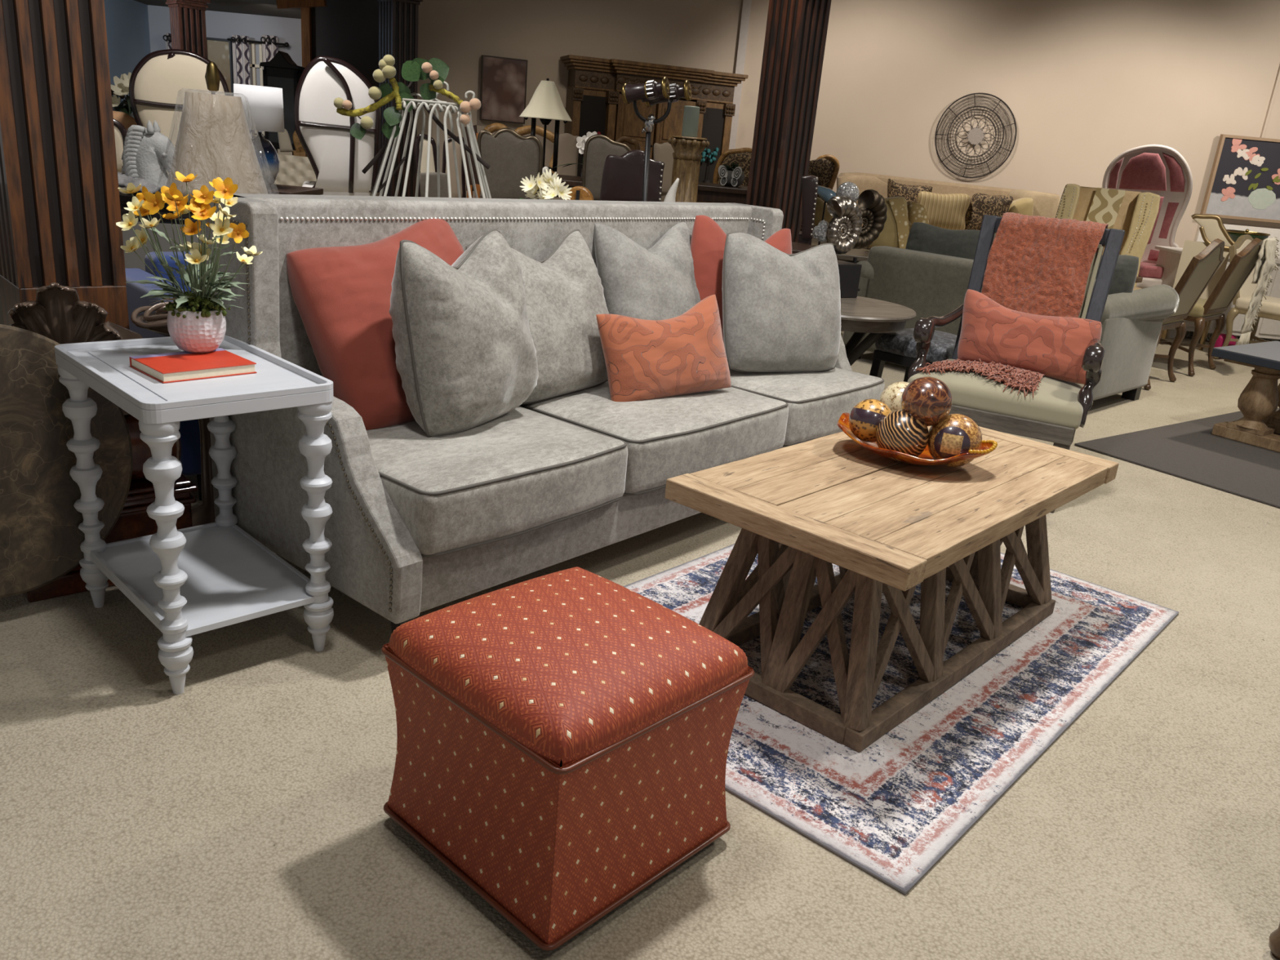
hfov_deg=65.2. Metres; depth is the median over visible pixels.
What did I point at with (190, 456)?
chair
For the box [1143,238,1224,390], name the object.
dining chair
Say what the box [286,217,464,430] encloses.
throw pillow
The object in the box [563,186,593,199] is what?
round box
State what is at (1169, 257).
base cabinet
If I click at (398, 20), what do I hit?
fluted column
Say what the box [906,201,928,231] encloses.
pillow
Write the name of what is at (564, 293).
throw pillow
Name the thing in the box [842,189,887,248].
sculpture
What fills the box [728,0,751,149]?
trim
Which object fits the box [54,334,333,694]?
side table
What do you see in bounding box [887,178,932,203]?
pillow
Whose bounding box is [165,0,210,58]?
fluted column
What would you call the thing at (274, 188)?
table
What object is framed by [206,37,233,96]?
framed painting
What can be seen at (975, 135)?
wall medallion
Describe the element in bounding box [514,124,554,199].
carved armchair
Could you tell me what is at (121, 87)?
arrangement
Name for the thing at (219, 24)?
wall
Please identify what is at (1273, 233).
trim
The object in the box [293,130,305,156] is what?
chair
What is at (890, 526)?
coffee table
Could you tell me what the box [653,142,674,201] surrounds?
dining chair
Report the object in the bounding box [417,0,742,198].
wall
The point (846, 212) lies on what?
sculpture
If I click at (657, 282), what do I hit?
throw pillow
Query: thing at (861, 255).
coffee table
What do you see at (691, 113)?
pillar candle
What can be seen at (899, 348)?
stool
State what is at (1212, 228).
chair
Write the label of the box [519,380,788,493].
seat cushion
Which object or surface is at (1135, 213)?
wingback chair
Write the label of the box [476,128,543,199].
chair
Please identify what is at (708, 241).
throw pillow
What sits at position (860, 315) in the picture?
round side table
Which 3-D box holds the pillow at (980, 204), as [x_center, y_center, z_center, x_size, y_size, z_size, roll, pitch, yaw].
[3.449,-2.634,9.927,0.446,0.389,0.134,5,19,0]
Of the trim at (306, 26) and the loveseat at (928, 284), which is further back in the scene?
the trim at (306, 26)
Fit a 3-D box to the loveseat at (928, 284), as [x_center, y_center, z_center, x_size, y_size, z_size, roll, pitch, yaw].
[2.312,-1.032,6.463,0.978,0.760,1.793,-13,26,-43]
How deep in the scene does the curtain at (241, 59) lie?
12.96 m
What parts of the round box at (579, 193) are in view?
handle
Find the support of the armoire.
on the floor
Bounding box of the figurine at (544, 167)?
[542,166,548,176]
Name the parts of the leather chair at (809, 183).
nailhead trim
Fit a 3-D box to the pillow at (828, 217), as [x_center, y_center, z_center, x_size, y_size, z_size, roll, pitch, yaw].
[1.617,-2.343,8.867,0.212,0.300,0.134,5,19,0]
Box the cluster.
[812,219,828,243]
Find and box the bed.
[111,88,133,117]
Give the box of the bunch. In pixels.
[519,168,572,199]
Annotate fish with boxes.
[817,186,835,202]
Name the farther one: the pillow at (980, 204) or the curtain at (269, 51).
the curtain at (269, 51)
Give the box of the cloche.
[371,80,491,198]
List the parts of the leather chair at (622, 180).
nailhead trim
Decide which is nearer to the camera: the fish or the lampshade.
the lampshade
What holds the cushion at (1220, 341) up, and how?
on the floor
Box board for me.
[791,241,813,253]
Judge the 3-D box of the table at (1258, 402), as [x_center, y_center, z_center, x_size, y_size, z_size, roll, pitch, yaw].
[3.873,-0.286,5.095,0.800,0.479,1.640,-9,23,-36]
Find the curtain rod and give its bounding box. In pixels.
[226,38,288,47]
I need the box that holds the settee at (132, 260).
[0,208,198,324]
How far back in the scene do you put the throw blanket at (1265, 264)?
7.21 m
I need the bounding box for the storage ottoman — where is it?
[381,566,754,951]
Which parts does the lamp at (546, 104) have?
lamp shade, stem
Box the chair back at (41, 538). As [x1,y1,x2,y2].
[0,324,133,597]
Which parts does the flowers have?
stem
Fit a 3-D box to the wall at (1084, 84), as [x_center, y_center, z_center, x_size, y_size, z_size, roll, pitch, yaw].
[5.099,-3.826,11.285,8.140,3.400,0.120,5,19,0]
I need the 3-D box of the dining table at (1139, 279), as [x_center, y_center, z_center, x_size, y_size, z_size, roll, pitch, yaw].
[3.111,-1.298,7.703,0.840,0.600,1.440,22,25,40]
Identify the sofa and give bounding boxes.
[198,193,884,633]
[274,154,380,195]
[836,172,1060,232]
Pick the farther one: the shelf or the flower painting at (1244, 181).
the flower painting at (1244, 181)
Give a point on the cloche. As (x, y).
(482, 180)
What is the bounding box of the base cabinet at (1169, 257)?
[1155,245,1279,339]
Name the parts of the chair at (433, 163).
backrest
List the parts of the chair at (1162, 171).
tufted panel, tufted panel, seat, tufted panel, tufted panel, tufted panel, tufted panel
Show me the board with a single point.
(797, 247)
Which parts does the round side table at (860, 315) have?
leg, leg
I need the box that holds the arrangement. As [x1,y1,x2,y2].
[111,72,132,115]
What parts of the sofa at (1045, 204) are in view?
backrest, arm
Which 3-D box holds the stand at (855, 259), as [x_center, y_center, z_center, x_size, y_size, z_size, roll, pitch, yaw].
[1.133,-1.098,5.328,0.100,0.172,0.100,5,19,0]
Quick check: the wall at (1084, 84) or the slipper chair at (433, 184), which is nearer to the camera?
the slipper chair at (433, 184)
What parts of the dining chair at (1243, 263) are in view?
leg, seat rail, seat, leg, frame, panel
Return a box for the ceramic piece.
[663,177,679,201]
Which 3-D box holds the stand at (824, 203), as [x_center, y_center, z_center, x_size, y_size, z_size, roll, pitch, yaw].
[1.356,-1.918,7.442,0.120,0.406,0.120,5,19,0]
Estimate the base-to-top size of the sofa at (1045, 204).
1.140 m
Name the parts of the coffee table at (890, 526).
post, rail, post, post, rail, post, post, rail, post, rail, post, post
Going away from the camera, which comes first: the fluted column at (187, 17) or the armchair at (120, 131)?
the armchair at (120, 131)
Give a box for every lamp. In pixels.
[233,84,284,186]
[519,78,572,175]
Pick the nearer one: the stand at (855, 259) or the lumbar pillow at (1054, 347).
the lumbar pillow at (1054, 347)
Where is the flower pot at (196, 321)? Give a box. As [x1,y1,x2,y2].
[115,171,262,353]
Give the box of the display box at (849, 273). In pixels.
[837,259,862,297]
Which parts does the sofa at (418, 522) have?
wing arm, nailhead trim, leg, backrest, nailhead trim, seat, nailhead trim, wing arm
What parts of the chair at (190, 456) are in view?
backrest, leg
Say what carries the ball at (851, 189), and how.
on the sculpture at (846, 212)
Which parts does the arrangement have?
stem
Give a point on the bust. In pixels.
(148, 153)
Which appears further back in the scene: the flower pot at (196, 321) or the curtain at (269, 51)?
the curtain at (269, 51)
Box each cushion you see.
[366,406,627,555]
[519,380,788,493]
[728,364,884,444]
[1137,262,1164,278]
[1213,333,1236,358]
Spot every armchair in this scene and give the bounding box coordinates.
[113,118,127,173]
[484,122,507,134]
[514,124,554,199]
[907,214,1124,512]
[1213,234,1279,359]
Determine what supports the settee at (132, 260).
on the floor
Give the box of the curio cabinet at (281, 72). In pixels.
[259,50,306,156]
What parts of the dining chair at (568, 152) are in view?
backrest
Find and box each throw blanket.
[915,212,1108,397]
[1236,236,1279,345]
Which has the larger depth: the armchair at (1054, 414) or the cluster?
the cluster
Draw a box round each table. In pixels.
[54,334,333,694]
[118,186,192,213]
[266,183,323,195]
[664,426,1119,752]
[696,182,747,204]
[810,244,869,262]
[840,296,916,365]
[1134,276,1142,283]
[1211,340,1279,453]
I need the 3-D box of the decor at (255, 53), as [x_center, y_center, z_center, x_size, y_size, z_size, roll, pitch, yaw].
[-5.046,-5.132,13.147,0.216,1.176,0.050,5,19,0]
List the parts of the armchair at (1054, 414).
arm post, arm, seat, seat rail, moulding, crest rail, leg, panel, arm post, arm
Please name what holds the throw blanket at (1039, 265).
on the armchair at (1054, 414)
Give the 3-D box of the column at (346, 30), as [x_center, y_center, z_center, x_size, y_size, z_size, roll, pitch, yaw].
[-2.912,-4.315,10.578,1.449,3.400,0.120,15,21,26]
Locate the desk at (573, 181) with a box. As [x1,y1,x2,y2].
[540,174,582,197]
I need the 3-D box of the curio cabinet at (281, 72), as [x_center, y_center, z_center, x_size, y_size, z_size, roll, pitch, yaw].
[-3.762,-3.568,10.632,0.397,1.811,0.340,3,19,-5]
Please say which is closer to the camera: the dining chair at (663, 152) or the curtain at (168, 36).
the dining chair at (663, 152)
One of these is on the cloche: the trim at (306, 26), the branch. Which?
the branch
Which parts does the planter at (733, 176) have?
pot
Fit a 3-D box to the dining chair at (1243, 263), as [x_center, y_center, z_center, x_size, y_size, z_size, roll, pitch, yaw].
[4.085,-1.327,7.426,0.707,0.999,0.580,22,25,40]
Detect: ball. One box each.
[835,182,859,201]
[848,399,891,442]
[875,409,928,461]
[879,381,909,412]
[901,376,952,426]
[926,413,982,466]
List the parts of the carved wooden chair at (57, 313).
moulding, bulging panel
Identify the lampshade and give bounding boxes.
[165,61,268,200]
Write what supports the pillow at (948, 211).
on the sofa at (1045, 204)
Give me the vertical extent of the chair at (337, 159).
1.642 m
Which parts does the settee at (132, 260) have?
rail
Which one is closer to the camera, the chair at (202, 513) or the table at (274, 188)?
the chair at (202, 513)
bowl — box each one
[836,412,997,465]
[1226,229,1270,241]
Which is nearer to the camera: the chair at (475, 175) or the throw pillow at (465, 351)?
the throw pillow at (465, 351)
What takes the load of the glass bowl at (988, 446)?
on the coffee table at (890, 526)
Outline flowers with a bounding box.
[700,147,719,182]
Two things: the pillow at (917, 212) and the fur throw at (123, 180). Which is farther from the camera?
the pillow at (917, 212)
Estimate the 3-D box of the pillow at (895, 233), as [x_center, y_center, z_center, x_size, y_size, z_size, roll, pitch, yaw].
[1.956,-2.024,7.902,0.423,0.420,0.145,5,19,0]
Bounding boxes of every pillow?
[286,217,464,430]
[388,228,538,437]
[465,229,608,404]
[594,222,700,319]
[595,294,731,401]
[690,214,791,362]
[721,231,840,373]
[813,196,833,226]
[866,196,909,248]
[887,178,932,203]
[905,222,980,259]
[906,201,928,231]
[917,191,970,230]
[957,288,1102,384]
[964,192,1013,233]
[1008,197,1033,216]
[1095,254,1138,294]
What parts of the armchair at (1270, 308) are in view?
leg, frame, panel, leg, seat, seat rail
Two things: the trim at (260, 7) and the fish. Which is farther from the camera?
the trim at (260, 7)
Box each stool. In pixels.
[869,328,956,382]
[1268,922,1279,959]
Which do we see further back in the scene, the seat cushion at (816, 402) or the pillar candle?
the pillar candle
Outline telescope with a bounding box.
[621,76,691,201]
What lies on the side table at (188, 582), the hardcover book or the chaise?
the hardcover book
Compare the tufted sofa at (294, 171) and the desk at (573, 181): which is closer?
the desk at (573, 181)
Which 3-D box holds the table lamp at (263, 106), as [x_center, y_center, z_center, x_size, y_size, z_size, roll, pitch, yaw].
[-2.397,-2.163,6.313,0.296,0.600,0.296,5,19,0]
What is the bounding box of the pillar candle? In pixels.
[681,105,699,137]
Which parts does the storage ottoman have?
lid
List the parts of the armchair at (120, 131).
backrest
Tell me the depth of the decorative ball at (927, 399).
2.63 m
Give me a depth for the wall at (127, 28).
12.22 m
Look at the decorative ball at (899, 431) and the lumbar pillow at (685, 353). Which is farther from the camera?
the lumbar pillow at (685, 353)
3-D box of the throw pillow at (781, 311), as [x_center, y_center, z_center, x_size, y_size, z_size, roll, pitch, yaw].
[0.559,-0.678,3.869,0.562,0.522,0.250,-5,21,-28]
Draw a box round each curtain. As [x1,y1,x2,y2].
[162,32,172,48]
[230,35,252,138]
[260,35,278,69]
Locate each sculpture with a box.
[825,195,862,254]
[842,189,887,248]
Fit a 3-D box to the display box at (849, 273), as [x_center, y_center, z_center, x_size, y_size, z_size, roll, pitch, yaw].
[0.969,-1.020,5.064,0.213,0.165,0.190,-8,23,-33]
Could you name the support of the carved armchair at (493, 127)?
on the floor
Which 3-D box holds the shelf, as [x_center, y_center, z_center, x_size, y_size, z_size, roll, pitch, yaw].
[-1.107,0.233,2.540,0.377,0.030,0.563,-13,26,-43]
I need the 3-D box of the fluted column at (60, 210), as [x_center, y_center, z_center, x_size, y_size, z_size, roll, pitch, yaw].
[-1.671,-1.519,2.727,0.413,3.400,0.413,-11,25,-40]
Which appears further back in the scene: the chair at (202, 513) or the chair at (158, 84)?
the chair at (158, 84)
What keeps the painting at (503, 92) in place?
attached to the wall at (703, 34)
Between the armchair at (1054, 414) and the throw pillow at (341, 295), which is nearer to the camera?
the throw pillow at (341, 295)
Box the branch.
[333,54,490,192]
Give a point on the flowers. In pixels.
(714, 153)
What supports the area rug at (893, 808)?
on the floor
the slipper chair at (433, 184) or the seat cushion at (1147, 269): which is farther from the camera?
the seat cushion at (1147, 269)
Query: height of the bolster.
0.174 m
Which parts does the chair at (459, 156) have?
backrest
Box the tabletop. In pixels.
[54,334,333,424]
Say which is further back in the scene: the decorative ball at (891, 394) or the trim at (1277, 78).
the trim at (1277, 78)
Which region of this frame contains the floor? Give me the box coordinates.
[0,330,1279,959]
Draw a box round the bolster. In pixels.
[112,111,137,131]
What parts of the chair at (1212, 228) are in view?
leg, leg, backrest, frame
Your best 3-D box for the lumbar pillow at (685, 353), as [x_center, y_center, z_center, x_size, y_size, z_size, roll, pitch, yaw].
[0.098,-0.435,3.370,0.522,0.345,0.177,-9,24,-36]
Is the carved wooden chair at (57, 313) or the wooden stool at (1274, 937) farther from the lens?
the carved wooden chair at (57, 313)
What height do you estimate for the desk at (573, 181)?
0.976 m
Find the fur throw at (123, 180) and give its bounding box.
[117,172,160,194]
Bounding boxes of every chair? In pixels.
[7,282,197,602]
[124,251,202,501]
[128,48,230,175]
[130,301,215,526]
[277,128,293,155]
[293,56,380,195]
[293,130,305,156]
[415,133,436,196]
[419,172,448,197]
[441,136,466,197]
[464,124,480,198]
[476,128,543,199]
[553,133,578,199]
[582,133,631,200]
[600,149,664,201]
[615,136,640,150]
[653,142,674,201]
[797,174,817,244]
[1055,183,1159,290]
[1102,144,1192,288]
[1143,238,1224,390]
[1159,237,1262,376]
[1160,213,1235,351]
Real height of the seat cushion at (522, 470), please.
0.203 m
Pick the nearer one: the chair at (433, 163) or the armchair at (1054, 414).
the armchair at (1054, 414)
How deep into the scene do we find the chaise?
8.13 m
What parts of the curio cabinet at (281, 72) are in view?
door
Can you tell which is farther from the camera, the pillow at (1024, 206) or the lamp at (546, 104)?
the pillow at (1024, 206)
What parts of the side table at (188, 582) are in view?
leg, leg, leg, leg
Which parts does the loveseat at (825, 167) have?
backrest, frame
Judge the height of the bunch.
0.321 m
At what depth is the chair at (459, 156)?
7.38 m
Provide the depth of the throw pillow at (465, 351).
2.67 m
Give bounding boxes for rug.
[622,543,1178,894]
[1074,407,1279,508]
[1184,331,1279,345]
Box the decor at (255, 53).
[248,42,265,137]
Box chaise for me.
[811,236,870,250]
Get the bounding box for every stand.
[667,135,709,202]
[817,200,826,244]
[853,257,860,291]
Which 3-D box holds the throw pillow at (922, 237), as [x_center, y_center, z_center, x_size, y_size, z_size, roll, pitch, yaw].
[1.932,-1.393,6.450,0.183,0.473,0.537,-13,26,-43]
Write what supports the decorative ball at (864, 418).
in the glass bowl at (988, 446)
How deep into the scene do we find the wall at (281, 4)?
10.25 m
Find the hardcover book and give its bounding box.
[128,348,257,383]
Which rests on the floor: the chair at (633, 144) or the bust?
the chair at (633, 144)
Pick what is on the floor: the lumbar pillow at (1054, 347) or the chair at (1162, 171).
the chair at (1162, 171)
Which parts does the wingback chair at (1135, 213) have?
backrest, nailhead trim, nailhead trim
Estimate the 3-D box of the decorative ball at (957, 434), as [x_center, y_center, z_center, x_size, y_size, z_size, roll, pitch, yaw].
[0.846,-0.107,2.696,0.144,0.144,0.144,14,21,25]
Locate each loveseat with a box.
[712,147,839,231]
[842,245,1179,413]
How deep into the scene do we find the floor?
2.03 m
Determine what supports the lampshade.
on the console table at (124, 197)
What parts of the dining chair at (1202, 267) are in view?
leg, seat rail, seat, leg, frame, panel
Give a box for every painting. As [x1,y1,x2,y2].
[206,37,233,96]
[479,54,528,124]
[1200,133,1279,222]
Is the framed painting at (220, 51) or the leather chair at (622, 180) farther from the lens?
the framed painting at (220, 51)
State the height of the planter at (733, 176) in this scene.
0.184 m
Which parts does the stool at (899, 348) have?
leg, leg, seat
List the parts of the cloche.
rod, rod, rod, rod, rod, rod, rod, rod, rod, rod, rod, rod, rod, rod, rod, rod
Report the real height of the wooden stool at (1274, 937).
0.455 m
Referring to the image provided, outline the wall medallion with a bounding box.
[934,93,1017,177]
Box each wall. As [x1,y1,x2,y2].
[103,0,151,113]
[147,4,302,137]
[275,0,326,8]
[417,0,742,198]
[735,0,1279,248]
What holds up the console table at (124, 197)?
on the floor
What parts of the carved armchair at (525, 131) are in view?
frame, backrest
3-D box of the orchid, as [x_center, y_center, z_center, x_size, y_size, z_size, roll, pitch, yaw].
[-0.332,-2.227,6.890,0.495,0.330,0.281,5,19,0]
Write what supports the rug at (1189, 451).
on the floor
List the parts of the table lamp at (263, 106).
lamp shade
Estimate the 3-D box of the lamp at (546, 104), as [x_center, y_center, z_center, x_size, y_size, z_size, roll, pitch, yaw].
[-0.680,-2.533,7.191,0.364,0.655,0.364,13,20,21]
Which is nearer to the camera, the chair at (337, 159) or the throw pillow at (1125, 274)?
the throw pillow at (1125, 274)
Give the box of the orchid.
[555,131,597,181]
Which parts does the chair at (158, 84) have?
frame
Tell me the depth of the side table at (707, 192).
7.77 m
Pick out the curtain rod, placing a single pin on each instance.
(286, 44)
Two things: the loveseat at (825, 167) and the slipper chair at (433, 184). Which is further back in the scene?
the loveseat at (825, 167)
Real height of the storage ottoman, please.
0.470 m
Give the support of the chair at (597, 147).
on the floor
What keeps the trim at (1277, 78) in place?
attached to the wall at (1084, 84)
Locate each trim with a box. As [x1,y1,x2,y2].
[133,0,301,18]
[300,7,311,156]
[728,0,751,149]
[1195,223,1279,257]
[1260,66,1279,137]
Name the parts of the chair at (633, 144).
backrest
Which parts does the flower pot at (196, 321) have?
flower, flower, flower, flower, flower, flower, flower, flower, flower, stem, stem, stem, stem, stem, stem, stem, stem, stem, flower, flower, flower, flower, stem, stem, stem, flower, stem, flower, stem, flower, flower, stem, stem, flower, flower, pot, stem, stem, flower, stem, stem, stem, flower, flower, stem, flower, stem, flower, stem, stem, stem, stem, stem, stem, flower, stem, flower, flower, flower, flower, stem, stem, flower, flower, flower, stem, flower, flower, flower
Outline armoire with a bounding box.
[560,54,748,203]
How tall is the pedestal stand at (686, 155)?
1.321 m
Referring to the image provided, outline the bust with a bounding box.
[121,120,174,193]
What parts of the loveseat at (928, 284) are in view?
arm, backrest, leg, arm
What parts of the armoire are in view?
door, raised panel, cornice, door, raised panel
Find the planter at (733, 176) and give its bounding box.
[718,162,744,186]
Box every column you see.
[0,0,129,329]
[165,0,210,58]
[311,0,378,175]
[377,0,422,196]
[745,0,831,242]
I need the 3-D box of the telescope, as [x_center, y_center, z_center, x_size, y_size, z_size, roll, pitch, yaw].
[0.023,-1.138,4.902,0.372,1.561,0.337,5,19,0]
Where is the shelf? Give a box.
[89,522,314,636]
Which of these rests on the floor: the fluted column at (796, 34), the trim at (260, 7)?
the fluted column at (796, 34)

